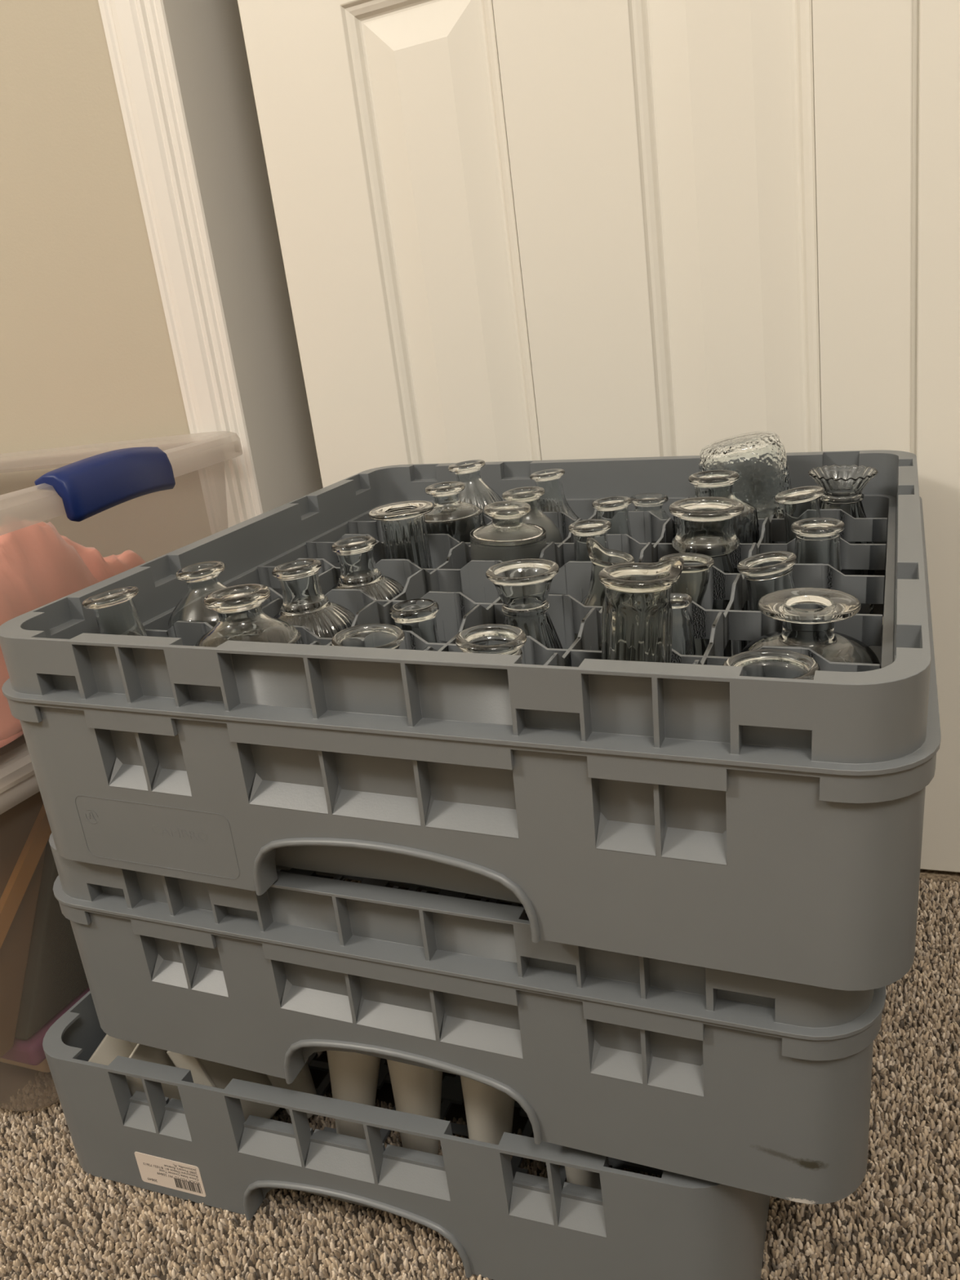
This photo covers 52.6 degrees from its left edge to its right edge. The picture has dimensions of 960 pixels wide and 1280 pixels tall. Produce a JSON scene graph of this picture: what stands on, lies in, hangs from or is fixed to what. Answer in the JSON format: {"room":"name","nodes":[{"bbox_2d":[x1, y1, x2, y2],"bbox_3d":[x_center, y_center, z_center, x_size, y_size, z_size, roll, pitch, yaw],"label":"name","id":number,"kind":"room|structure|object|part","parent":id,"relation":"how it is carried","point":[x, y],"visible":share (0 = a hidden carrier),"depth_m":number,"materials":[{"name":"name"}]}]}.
{"room":"storage room","nodes":[
{"label":"storage room","id":0,"kind":"room"},
{"bbox_2d":[0,0,211,562],"bbox_3d":[-1.398,-0.950,1.365,2.259,2.440,0.060,0,19,23],"label":"wall","id":1,"kind":"structure","parent":0,"point":[88,368],"depth_m":1.13,"materials":[{"name":"beige paint"}]},
{"bbox_2d":[97,0,266,534],"bbox_3d":[-0.370,-0.776,0.943,0.072,2.100,0.018,0,19,23],"label":"trim","id":2,"kind":"structure","parent":1,"relation":"attached to","point":[139,33],"depth_m":1.05,"materials":[{"name":"white paint"}]},
{"bbox_2d":[237,0,912,624],"bbox_3d":[0.026,-0.741,0.771,0.584,2.024,0.030,0,19,23],"label":"door","id":3,"kind":"structure","parent":1,"relation":"in","point":[508,230],"depth_m":0.86,"materials":[{"name":"white paint"}]},
{"bbox_3d":[-0.016,-0.297,0.954,0.144,0.598,0.030,0,19,23],"label":"panel","id":4,"kind":"part","parent":3,"relation":"part of","materials":[{"name":"white paint"}]},
{"bbox_3d":[0.223,-0.297,0.851,0.141,0.598,0.030,0,19,23],"label":"panel","id":5,"kind":"part","parent":3,"relation":"part of","materials":[{"name":"white paint"}]},
{"bbox_2d":[0,869,959,1279],"bbox_3d":[-0.793,0.757,-0.181,4.600,0.030,3.330,0,19,23],"label":"floor","id":6,"kind":"structure","parent":0,"point":[60,1220],"depth_m":0.66,"materials":[{"name":"brown"}]},
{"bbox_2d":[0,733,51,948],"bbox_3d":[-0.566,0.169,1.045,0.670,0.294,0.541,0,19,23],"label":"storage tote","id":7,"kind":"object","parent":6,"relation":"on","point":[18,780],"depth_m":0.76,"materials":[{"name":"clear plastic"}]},
{"bbox_3d":[-0.579,0.036,1.014,0.670,0.020,0.518,0,19,23],"label":"lid","id":8,"kind":"part","parent":7,"relation":"part of","materials":[{"name":"white plastic"}]},
{"bbox_2d":[0,791,45,1057],"bbox_3d":[-0.622,0.212,0.899,0.558,0.204,0.133,0,19,23],"label":"cardboard box","id":9,"kind":"object","parent":7,"relation":"in","point":[16,824],"visible":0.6,"depth_m":0.78,"materials":[{"name":"brown cardboard"}]},
{"bbox_2d":[0,1057,50,1072],"bbox_3d":[-0.554,0.319,0.995,0.505,0.027,0.205,0,19,23],"label":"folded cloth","id":10,"kind":"object","parent":7,"relation":"in","point":[43,1066],"visible":0.16,"depth_m":0.81,"materials":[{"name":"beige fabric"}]},
{"bbox_2d":[0,986,89,1065],"bbox_3d":[-0.551,0.297,0.980,0.522,0.020,0.235,0,19,23],"label":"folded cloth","id":11,"kind":"object","parent":10,"relation":"on","point":[30,1051],"visible":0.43,"depth_m":0.78,"materials":[{"name":"pink fabric"}]},
{"bbox_3d":[-0.373,0.215,0.760,0.007,0.139,0.162,0,19,23],"label":"wooden slat","id":12,"kind":"part","parent":7,"relation":"part of","materials":[{"name":"brown wood"}]},
{"bbox_2d":[14,836,88,1039],"bbox_3d":[-0.555,0.164,1.045,0.564,0.192,0.420,0,19,23],"label":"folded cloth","id":13,"kind":"object","parent":7,"relation":"in","point":[55,976],"visible":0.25,"depth_m":0.80,"materials":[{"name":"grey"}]},
{"bbox_2d":[34,446,175,521],"bbox_3d":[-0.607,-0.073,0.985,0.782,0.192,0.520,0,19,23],"label":"handle","id":14,"kind":"object","parent":7,"relation":"on","point":[87,487],"visible":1,"depth_m":0.76,"materials":[{"name":"blue plastic"}]},
{"bbox_2d":[0,514,145,747],"bbox_3d":[-0.523,-0.038,0.905,0.488,0.147,0.338,0,19,23],"label":"fabric","id":15,"kind":"object","parent":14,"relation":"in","point":[40,566],"visible":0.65,"depth_m":0.81,"materials":[{"name":"pink fabric"}]},
{"bbox_2d":[42,868,769,1279],"bbox_3d":[0.001,0.262,0.835,0.508,0.105,0.508,0,19,22],"label":"dish rack","id":16,"kind":"object","parent":6,"relation":"on","point":[503,1221],"visible":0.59,"depth_m":0.60,"materials":[{"name":"grey plastic"}]},
{"bbox_2d":[88,1034,181,1100],"bbox_3d":[-0.249,0.328,0.731,0.082,0.093,0.066,-4,18,13],"label":"ceramic planter","id":17,"kind":"object","parent":16,"relation":"in","point":[110,1047],"visible":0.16,"depth_m":0.71,"materials":[{"name":"white ceramic"}]},
{"bbox_3d":[-0.231,0.351,0.686,0.029,0.058,0.018,0,19,22],"label":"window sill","id":18,"kind":"part","parent":16,"relation":"part of","materials":[{"name":"grey plastic"}]},
{"bbox_3d":[-0.203,0.351,0.674,0.028,0.058,0.018,0,19,22],"label":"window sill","id":19,"kind":"part","parent":16,"relation":"part of","materials":[{"name":"grey plastic"}]},
{"bbox_2d":[166,1050,279,1120],"bbox_3d":[-0.184,0.322,0.730,0.066,0.087,0.060,2,20,29],"label":"ceramic planter","id":20,"kind":"object","parent":16,"relation":"on","point":[203,1072],"visible":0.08,"depth_m":0.71,"materials":[{"name":"white ceramic"}]},
{"bbox_3d":[-0.132,0.351,0.646,0.049,0.058,0.018,0,19,22],"label":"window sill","id":21,"kind":"part","parent":16,"relation":"part of","materials":[{"name":"grey plastic"}]},
{"bbox_3d":[-0.203,0.257,0.976,0.018,0.058,0.049,0,19,22],"label":"window sill","id":22,"kind":"part","parent":16,"relation":"part of","materials":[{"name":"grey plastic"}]},
{"bbox_2d":[266,1053,316,1119],"bbox_3d":[-0.153,0.306,0.718,0.041,0.107,0.049,-21,22,-38],"label":"cup","id":23,"kind":"object","parent":16,"relation":"in","point":[303,1082],"visible":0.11,"depth_m":0.71,"materials":[{"name":"white ceramic"}]},
{"bbox_3d":[-0.176,0.233,1.042,0.018,0.058,0.028,0,19,22],"label":"window sill","id":24,"kind":"part","parent":16,"relation":"part of","materials":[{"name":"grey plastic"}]},
{"bbox_3d":[-0.084,0.350,0.626,0.051,0.058,0.018,0,19,22],"label":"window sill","id":25,"kind":"part","parent":16,"relation":"part of","materials":[{"name":"grey plastic"}]},
{"bbox_2d":[326,1050,380,1139],"bbox_3d":[-0.081,0.310,0.675,0.041,0.107,0.048,-20,21,-35],"label":"cup","id":26,"kind":"object","parent":16,"relation":"in","point":[353,1076],"visible":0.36,"depth_m":0.66,"materials":[{"name":"white ceramic"}]},
{"bbox_3d":[-0.035,0.350,0.606,0.049,0.058,0.018,0,19,22],"label":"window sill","id":27,"kind":"part","parent":16,"relation":"part of","materials":[{"name":"grey plastic"}]},
{"bbox_2d":[386,1059,442,1154],"bbox_3d":[-0.037,0.310,0.655,0.041,0.106,0.041,-12,18,-15],"label":"cup","id":28,"kind":"object","parent":16,"relation":"in","point":[416,1090],"visible":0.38,"depth_m":0.64,"materials":[{"name":"white ceramic"}]},
{"bbox_2d":[48,833,885,1204],"bbox_3d":[0.041,0.121,0.764,0.514,0.179,0.513,0,19,23],"label":"dish rack","id":29,"kind":"object","parent":16,"relation":"on","point":[757,1084],"visible":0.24,"depth_m":0.52,"materials":[{"name":"grey plastic"}]},
{"bbox_3d":[-0.194,0.211,0.615,0.029,0.022,0.013,2,21,22],"label":"window sill","id":30,"kind":"part","parent":29,"relation":"part of","materials":[{"name":"grey plastic"}]},
{"bbox_3d":[-0.165,0.212,0.604,0.028,0.022,0.013,2,21,22],"label":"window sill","id":31,"kind":"part","parent":29,"relation":"part of","materials":[{"name":"grey plastic"}]},
{"bbox_3d":[-0.095,0.215,0.576,0.049,0.022,0.013,2,21,22],"label":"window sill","id":32,"kind":"part","parent":29,"relation":"part of","materials":[{"name":"grey plastic"}]},
{"bbox_3d":[-0.046,0.216,0.556,0.051,0.022,0.013,2,21,22],"label":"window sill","id":33,"kind":"part","parent":29,"relation":"part of","materials":[{"name":"grey plastic"}]},
{"bbox_2d":[0,449,941,991],"bbox_3d":[0.040,-0.012,0.699,0.514,0.179,0.513,0,19,23],"label":"dish rack","id":34,"kind":"object","parent":29,"relation":"on","point":[697,811],"visible":0.68,"depth_m":0.48,"materials":[{"name":"grey plastic"}]},
{"bbox_2d":[81,586,147,635],"bbox_3d":[-0.208,0.036,0.614,0.054,0.139,0.054,8,23,40],"label":"bud vase","id":35,"kind":"object","parent":34,"relation":"in","point":[115,611],"visible":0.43,"depth_m":0.59,"materials":[{"name":"clear glass"}]},
{"bbox_3d":[-0.197,0.077,0.553,0.029,0.022,0.013,3,21,23],"label":"window sill","id":36,"kind":"part","parent":34,"relation":"part of","materials":[{"name":"grey plastic"}]},
{"bbox_3d":[-0.169,0.079,0.542,0.028,0.022,0.013,3,21,23],"label":"window sill","id":37,"kind":"part","parent":34,"relation":"part of","materials":[{"name":"grey plastic"}]},
{"bbox_2d":[168,560,227,629],"bbox_3d":[-0.179,0.013,0.676,0.063,0.134,0.064,7,23,40],"label":"bud vase","id":38,"kind":"object","parent":34,"relation":"in","point":[202,579],"visible":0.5,"depth_m":0.65,"materials":[{"name":"clear glass"}]},
{"bbox_2d":[195,583,303,647],"bbox_3d":[-0.133,0.038,0.582,0.065,0.141,0.065,-10,17,-8],"label":"bud vase","id":39,"kind":"object","parent":34,"relation":"in","point":[242,617],"visible":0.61,"depth_m":0.55,"materials":[{"name":"clear glass"}]},
{"bbox_3d":[-0.099,0.082,0.512,0.049,0.022,0.013,3,21,23],"label":"window sill","id":40,"kind":"part","parent":34,"relation":"part of","materials":[{"name":"grey plastic"}]},
{"bbox_2d":[271,559,355,638],"bbox_3d":[-0.108,0.015,0.645,0.072,0.136,0.072,-5,17,7],"label":"bud vase","id":41,"kind":"object","parent":34,"relation":"on","point":[304,603],"visible":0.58,"depth_m":0.62,"materials":[{"name":"clear glass"}]},
{"bbox_2d":[329,536,404,599],"bbox_3d":[-0.081,-0.009,0.710,0.072,0.132,0.072,0,20,24],"label":"bud vase","id":42,"kind":"object","parent":34,"relation":"in","point":[358,569],"visible":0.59,"depth_m":0.68,"materials":[{"name":"clear glass"}]},
{"bbox_2d":[331,623,404,648],"bbox_3d":[-0.061,0.052,0.555,0.055,0.122,0.056,-9,17,-3],"label":"bud vase","id":43,"kind":"object","parent":34,"relation":"in","point":[366,635],"visible":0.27,"depth_m":0.54,"materials":[{"name":"clear glass"}]},
{"bbox_3d":[-0.051,0.084,0.492,0.051,0.022,0.013,3,21,23],"label":"window sill","id":44,"kind":"part","parent":34,"relation":"part of","materials":[{"name":"grey plastic"}]},
{"bbox_2d":[368,500,434,568],"bbox_3d":[-0.053,-0.038,0.774,0.060,0.140,0.059,-19,21,-34],"label":"bud vase","id":45,"kind":"object","parent":34,"relation":"in","point":[403,525],"visible":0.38,"depth_m":0.74,"materials":[{"name":"clear glass"}]},
{"bbox_2d":[389,598,447,643],"bbox_3d":[-0.036,0.030,0.622,0.066,0.112,0.064,10,24,44],"label":"bud vase","id":46,"kind":"object","parent":34,"relation":"in","point":[418,615],"visible":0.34,"depth_m":0.60,"materials":[{"name":"clear glass"}]},
{"bbox_2d":[424,481,485,542],"bbox_3d":[-0.021,-0.063,0.832,0.060,0.142,0.061,-23,23,-40],"label":"bud vase","id":47,"kind":"object","parent":34,"relation":"in","point":[455,517],"visible":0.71,"depth_m":0.80,"materials":[{"name":"clear glass"}]},
{"bbox_3d":[-0.002,0.086,0.472,0.049,0.022,0.013,3,21,23],"label":"window sill","id":48,"kind":"part","parent":34,"relation":"part of","materials":[{"name":"grey plastic"}]},
{"bbox_2d":[448,459,502,519],"bbox_3d":[0.000,-0.092,0.898,0.063,0.146,0.062,-22,22,-38],"label":"bud vase","id":49,"kind":"object","parent":34,"relation":"in","point":[477,491],"visible":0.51,"depth_m":0.87,"materials":[{"name":"clear glass"}]},
{"bbox_2d":[455,623,526,658],"bbox_3d":[0.005,0.054,0.528,0.053,0.125,0.053,-9,17,-6],"label":"bud vase","id":50,"kind":"object","parent":34,"relation":"in","point":[490,638],"visible":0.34,"depth_m":0.51,"materials":[{"name":"clear glass"}]},
{"bbox_2d":[470,500,546,562],"bbox_3d":[0.022,-0.034,0.740,0.068,0.142,0.057,5,21,34],"label":"bud vase","id":51,"kind":"object","parent":34,"relation":"in","point":[508,538],"visible":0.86,"depth_m":0.71,"materials":[{"name":"clear glass"}]},
{"bbox_2d":[485,558,563,648],"bbox_3d":[0.030,0.022,0.591,0.064,0.139,0.063,-16,19,-26],"label":"bud vase","id":52,"kind":"object","parent":34,"relation":"in","point":[522,586],"visible":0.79,"depth_m":0.56,"materials":[{"name":"clear glass"}]},
{"bbox_2d":[502,486,562,542],"bbox_3d":[0.044,-0.058,0.806,0.055,0.136,0.055,0,19,22],"label":"bud vase","id":53,"kind":"object","parent":34,"relation":"in","point":[531,495],"visible":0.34,"depth_m":0.78,"materials":[{"name":"clear glass"}]},
{"bbox_2d":[529,468,579,519],"bbox_3d":[0.069,-0.084,0.871,0.063,0.135,0.063,7,23,40],"label":"bud vase","id":54,"kind":"object","parent":34,"relation":"in","point":[553,500],"visible":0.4,"depth_m":0.85,"materials":[{"name":"clear glass"}]},
{"bbox_2d":[568,519,611,560],"bbox_3d":[0.085,-0.025,0.719,0.050,0.127,0.050,6,22,38],"label":"bud vase","id":55,"kind":"object","parent":34,"relation":"in","point":[597,529],"visible":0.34,"depth_m":0.69,"materials":[{"name":"clear glass"}]},
{"bbox_2d":[574,537,634,650],"bbox_3d":[0.073,-0.001,0.646,0.060,0.134,0.067,-21,22,-37],"label":"bud vase","id":56,"kind":"object","parent":34,"relation":"on","point":[601,557],"visible":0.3,"depth_m":0.62,"materials":[{"name":"clear glass"}]},
{"bbox_2d":[591,496,631,537],"bbox_3d":[0.111,-0.051,0.780,0.044,0.126,0.044,0,21,23],"label":"bud vase","id":57,"kind":"object","parent":34,"relation":"in","point":[614,509],"visible":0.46,"depth_m":0.75,"materials":[{"name":"clear glass"}]},
{"bbox_3d":[0.068,0.089,0.443,0.028,0.022,0.013,3,21,23],"label":"window sill","id":58,"kind":"part","parent":34,"relation":"part of","materials":[{"name":"grey plastic"}]},
{"bbox_2d":[598,556,684,662],"bbox_3d":[0.080,0.039,0.494,0.054,0.159,0.038,-1,18,21],"label":"glass pitcher","id":59,"kind":"object","parent":34,"relation":"in","point":[637,614],"visible":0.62,"depth_m":0.47,"materials":[{"name":"clear glass"}]},
{"bbox_2d":[629,493,670,542],"bbox_3d":[0.145,-0.069,0.843,0.060,0.114,0.056,8,23,41],"label":"bud vase","id":60,"kind":"object","parent":34,"relation":"in","point":[654,503],"visible":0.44,"depth_m":0.82,"materials":[{"name":"clear glass"}]},
{"bbox_2d":[670,592,696,655],"bbox_3d":[0.110,0.033,0.560,0.048,0.122,0.050,8,23,40],"label":"bud vase","id":61,"kind":"object","parent":34,"relation":"in","point":[682,637],"visible":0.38,"depth_m":0.54,"materials":[{"name":"clear glass"}]},
{"bbox_2d":[658,552,714,655],"bbox_3d":[0.128,0.006,0.625,0.051,0.124,0.052,-15,19,-22],"label":"bud vase","id":62,"kind":"object","parent":34,"relation":"in","point":[693,580],"visible":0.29,"depth_m":0.60,"materials":[{"name":"clear glass"}]},
{"bbox_3d":[0.096,0.091,0.431,0.029,0.022,0.013,3,21,23],"label":"window sill","id":63,"kind":"part","parent":34,"relation":"part of","materials":[{"name":"grey plastic"}]},
{"bbox_2d":[668,497,747,657],"bbox_3d":[0.155,-0.028,0.686,0.063,0.142,0.065,-11,18,-12],"label":"bud vase","id":64,"kind":"object","parent":34,"relation":"in","point":[705,525],"visible":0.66,"depth_m":0.65,"materials":[{"name":"clear glass"}]},
{"bbox_2d":[672,470,759,610],"bbox_3d":[0.182,-0.056,0.747,0.065,0.146,0.064,-16,19,-26],"label":"bud vase","id":65,"kind":"object","parent":34,"relation":"in","point":[710,483],"visible":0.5,"depth_m":0.71,"materials":[{"name":"clear glass"}]},
{"bbox_2d":[698,431,791,518],"bbox_3d":[0.216,-0.131,0.791,0.072,0.073,0.069,-5,17,9],"label":"glass jar","id":66,"kind":"object","parent":34,"relation":"in","point":[759,459],"visible":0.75,"depth_m":0.76,"materials":[{"name":"clear glass"}]},
{"bbox_2d":[737,551,797,610],"bbox_3d":[0.191,0.007,0.600,0.054,0.124,0.047,-14,18,-19],"label":"bud vase","id":67,"kind":"object","parent":34,"relation":"in","point":[765,573],"visible":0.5,"depth_m":0.58,"materials":[{"name":"clear glass"}]},
{"bbox_2d":[722,648,820,679],"bbox_3d":[0.140,0.065,0.472,0.052,0.117,0.050,7,22,38],"label":"bud vase","id":68,"kind":"object","parent":34,"relation":"in","point":[764,663],"visible":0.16,"depth_m":0.47,"materials":[{"name":"clear glass"}]},
{"bbox_2d":[774,485,824,543],"bbox_3d":[0.250,-0.048,0.723,0.053,0.132,0.047,-14,18,-19],"label":"bud vase","id":69,"kind":"object","parent":34,"relation":"in","point":[801,503],"visible":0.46,"depth_m":0.70,"materials":[{"name":"clear glass"}]},
{"bbox_2d":[740,587,880,668],"bbox_3d":[0.178,0.037,0.528,0.075,0.124,0.075,10,24,44],"label":"glass vase","id":70,"kind":"object","parent":34,"relation":"in","point":[808,616],"visible":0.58,"depth_m":0.50,"materials":[{"name":"clear glass"}]},
{"bbox_2d":[791,517,844,572],"bbox_3d":[0.227,-0.018,0.660,0.044,0.127,0.044,7,22,38],"label":"bud vase","id":71,"kind":"object","parent":34,"relation":"in","point":[817,540],"visible":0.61,"depth_m":0.63,"materials":[{"name":"clear glass"}]},
{"bbox_2d":[808,464,878,613],"bbox_3d":[0.289,-0.073,0.785,0.058,0.133,0.065,-20,21,-34],"label":"bud vase","id":72,"kind":"object","parent":34,"relation":"in","point":[843,485],"visible":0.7,"depth_m":0.76,"materials":[{"name":"clear glass"}]},
{"bbox_3d":[0.002,0.218,0.537,0.049,0.022,0.013,2,21,22],"label":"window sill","id":73,"kind":"part","parent":29,"relation":"part of","materials":[{"name":"grey plastic"}]},
{"bbox_3d":[0.073,0.221,0.508,0.028,0.022,0.013,2,21,22],"label":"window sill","id":74,"kind":"part","parent":29,"relation":"part of","materials":[{"name":"grey plastic"}]},
{"bbox_3d":[0.101,0.222,0.497,0.029,0.022,0.013,2,21,22],"label":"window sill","id":75,"kind":"part","parent":29,"relation":"part of","materials":[{"name":"grey plastic"}]},
{"bbox_2d":[460,1075,514,1145],"bbox_3d":[0.012,0.310,0.637,0.041,0.106,0.041,10,24,44],"label":"cup","id":76,"kind":"object","parent":16,"relation":"in","point":[489,1111],"visible":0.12,"depth_m":0.62,"materials":[{"name":"white ceramic"}]},
{"bbox_3d":[0.035,0.349,0.578,0.028,0.058,0.018,0,19,22],"label":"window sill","id":77,"kind":"part","parent":16,"relation":"part of","materials":[{"name":"grey plastic"}]},
{"bbox_3d":[0.063,0.349,0.566,0.029,0.058,0.018,0,19,22],"label":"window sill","id":78,"kind":"part","parent":16,"relation":"part of","materials":[{"name":"grey plastic"}]},
{"bbox_2d":[564,1166,600,1189],"bbox_3d":[0.070,0.309,0.613,0.041,0.106,0.041,5,21,36],"label":"cup","id":79,"kind":"object","parent":16,"relation":"in","point":[574,1175],"visible":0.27,"depth_m":0.61,"materials":[{"name":"white ceramic"}]},
{"bbox_2d":[915,0,959,872],"bbox_3d":[0.569,-0.741,0.537,0.591,2.024,0.030,0,19,23],"label":"door","id":80,"kind":"structure","parent":6,"relation":"on","point":[938,323],"depth_m":0.80,"materials":[{"name":"white paint"}]},
{"bbox_2d":[911,0,919,454],"bbox_3d":[0.300,-0.744,0.662,0.025,2.024,0.038,0,19,23],"label":"door frame","id":81,"kind":"structure","parent":80,"relation":"attached to","point":[915,2],"depth_m":0.77,"materials":[{"name":"white paint"}]},
{"bbox_3d":[0.797,-1.015,0.633,2.330,2.440,0.040,0,19,23],"label":"wall","id":82,"kind":"structure","parent":0,"visible":0},
{"bbox_2d":[166,0,323,511],"bbox_3d":[-0.301,-0.813,1.034,0.016,2.100,0.218,0,19,23],"label":"trim","id":83,"kind":"structure","parent":82,"relation":"attached to","point":[208,34],"depth_m":1.10,"materials":[{"name":"white paint"}]}
]}

